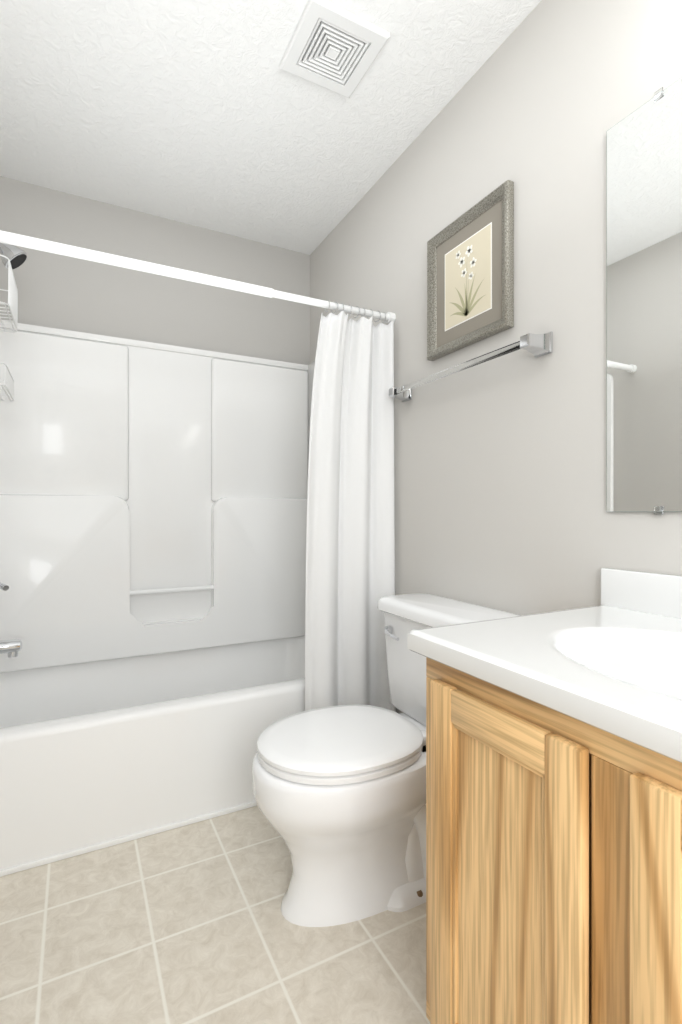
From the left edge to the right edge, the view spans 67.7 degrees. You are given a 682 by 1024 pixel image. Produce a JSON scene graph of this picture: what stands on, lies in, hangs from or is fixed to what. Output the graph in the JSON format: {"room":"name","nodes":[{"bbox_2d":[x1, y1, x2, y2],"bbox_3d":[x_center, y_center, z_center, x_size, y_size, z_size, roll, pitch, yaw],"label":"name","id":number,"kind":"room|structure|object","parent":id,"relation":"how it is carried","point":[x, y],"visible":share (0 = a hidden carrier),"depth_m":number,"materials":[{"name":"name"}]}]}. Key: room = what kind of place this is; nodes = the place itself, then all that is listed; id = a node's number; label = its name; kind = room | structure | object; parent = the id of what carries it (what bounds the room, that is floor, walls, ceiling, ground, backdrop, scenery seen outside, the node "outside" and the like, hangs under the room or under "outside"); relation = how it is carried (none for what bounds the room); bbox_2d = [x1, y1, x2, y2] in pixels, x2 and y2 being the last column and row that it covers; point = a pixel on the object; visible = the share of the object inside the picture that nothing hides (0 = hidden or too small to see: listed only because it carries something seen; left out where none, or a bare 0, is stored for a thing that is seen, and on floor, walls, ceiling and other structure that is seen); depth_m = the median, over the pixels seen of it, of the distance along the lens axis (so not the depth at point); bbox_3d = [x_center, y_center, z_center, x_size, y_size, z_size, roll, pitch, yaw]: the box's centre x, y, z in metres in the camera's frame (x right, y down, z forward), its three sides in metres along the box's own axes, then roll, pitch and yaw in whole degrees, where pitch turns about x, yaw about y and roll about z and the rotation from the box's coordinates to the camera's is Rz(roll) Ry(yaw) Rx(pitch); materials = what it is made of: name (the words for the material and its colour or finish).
{"room":"bathroom","nodes":[
{"label":"bathroom","id":0,"kind":"room"},
{"bbox_2d":[0,176,309,364],"bbox_3d":[-0.867,-0.172,2.390,1.530,2.385,0.100,0,0,-28],"label":"wall","id":1,"kind":"structure","parent":0,"point":[57,291],"depth_m":2.33,"materials":[{"name":"grey paint"}]},
{"bbox_2d":[0,806,429,1023],"bbox_3d":[-0.042,1.045,0.807,1.730,0.050,3.670,0,0,-28],"label":"floor","id":2,"kind":"structure","parent":0,"point":[189,924],"depth_m":1.20,"materials":[{"name":"tile"}]},
{"bbox_2d":[0,321,314,876],"bbox_3d":[-0.664,0.125,2.001,1.524,1.790,0.770,0,0,-28],"label":"bathtub","id":3,"kind":"object","parent":2,"relation":"on","point":[153,510],"visible":0.69,"depth_m":2.17,"materials":[{"name":"white plastic"}]},
{"bbox_2d":[0,582,8,590],"bbox_3d":[-1.214,0.220,1.715,0.173,0.176,0.193,0,0,-28],"label":"shower valve","id":4,"kind":"object","parent":3,"relation":"attached to","point":[4,587],"visible":1,"depth_m":1.67,"materials":[{"name":"silver metal"}]},
{"bbox_2d":[0,639,21,657],"bbox_3d":[-1.204,0.469,1.729,0.202,0.065,0.068,0,0,-28],"label":"tub spout","id":5,"kind":"object","parent":3,"relation":"attached to","point":[11,648],"visible":1,"depth_m":1.75,"materials":[{"name":"silver metal"}]},
{"bbox_2d":[252,593,521,926],"bbox_3d":[0.101,0.650,1.417,0.705,0.740,0.500,0,0,-28],"label":"toilet","id":6,"kind":"object","parent":2,"relation":"on","point":[339,791],"visible":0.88,"depth_m":1.28,"materials":[{"name":"white ceramic"}]},
{"bbox_2d":[408,568,681,1023],"bbox_3d":[0.587,0.565,0.642,0.560,0.911,0.940,0,0,-28],"label":"bathroom vanity","id":7,"kind":"object","parent":2,"relation":"on","point":[553,817],"visible":1,"depth_m":0.70,"materials":[{"name":"brown wood"}]},
{"bbox_2d":[0,0,540,254],"bbox_3d":[-0.042,-1.390,0.807,1.730,0.050,3.670,0,0,-28],"label":"ceiling","id":8,"kind":"structure","parent":0,"point":[209,114],"depth_m":1.70,"materials":[{"name":"white paint"}]},
{"bbox_2d":[279,0,389,97],"bbox_3d":[-0.024,-1.357,1.498,0.244,0.016,0.244,0,0,-28],"label":"ceiling vent","id":9,"kind":"object","parent":8,"relation":"in","point":[333,47],"visible":1,"depth_m":1.48,"materials":[{"name":"white plastic"}]},
{"bbox_2d":[310,0,681,713],"bbox_3d":[0.681,-0.172,1.183,0.100,2.385,3.670,0,0,-28],"label":"wall","id":10,"kind":"structure","parent":0,"point":[500,482],"depth_m":1.41,"materials":[{"name":"grey paint"}]},
{"bbox_2d":[0,230,395,323],"bbox_3d":[-0.475,-0.758,1.638,1.529,0.042,0.042,0,0,-28],"label":"curtain rod","id":11,"kind":"object","parent":10,"relation":"attached to","point":[15,239],"visible":0.94,"depth_m":1.59,"materials":[{"name":"white plastic"}]},
{"bbox_2d":[305,300,395,711],"bbox_3d":[0.033,0.105,1.879,0.354,1.760,0.085,0,0,-28],"label":"shower curtain","id":12,"kind":"object","parent":11,"relation":"hanging from","point":[350,554],"visible":0.9,"depth_m":1.87,"materials":[{"name":"white fabric"}]},
{"bbox_2d":[427,180,513,360],"bbox_3d":[0.391,-0.730,1.596,0.028,0.410,0.370,0,0,-28],"label":"picture frame","id":13,"kind":"object","parent":10,"relation":"attached to","point":[470,276],"visible":1,"depth_m":1.57,"materials":[{"name":"grey wood"}]},
{"bbox_2d":[389,331,552,401],"bbox_3d":[0.360,-0.442,1.605,0.076,0.054,0.679,0,0,-28],"label":"towel bar","id":14,"kind":"object","parent":10,"relation":"attached to","point":[537,345],"visible":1,"depth_m":1.43,"materials":[{"name":"silver metal"}]},
{"bbox_2d":[607,77,681,514],"bbox_3d":[0.831,-0.443,0.772,0.010,0.897,0.922,0,0,-28],"label":"mirror","id":15,"kind":"object","parent":10,"relation":"attached to","point":[644,307],"visible":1,"depth_m":1.10,"materials":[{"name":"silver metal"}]},
{"bbox_3d":[-0.765,-0.172,0.430,0.100,2.385,3.670,0,0,-28],"label":"wall","id":16,"kind":"structure","parent":0,"visible":0},
{"bbox_2d":[0,243,26,268],"bbox_3d":[-1.224,-0.934,1.719,0.274,0.181,0.088,0,0,-28],"label":"shower head","id":17,"kind":"object","parent":16,"relation":"attached to","point":[16,256],"visible":0.88,"depth_m":1.74},
{"bbox_2d":[0,254,17,400],"bbox_3d":[-1.204,-0.693,1.729,0.154,0.570,0.304,0,0,-28],"label":"shower caddy","id":18,"kind":"object","parent":17,"relation":"hanging from","point":[12,290],"visible":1,"depth_m":1.76,"materials":[{"name":"white plastic"}]}
]}

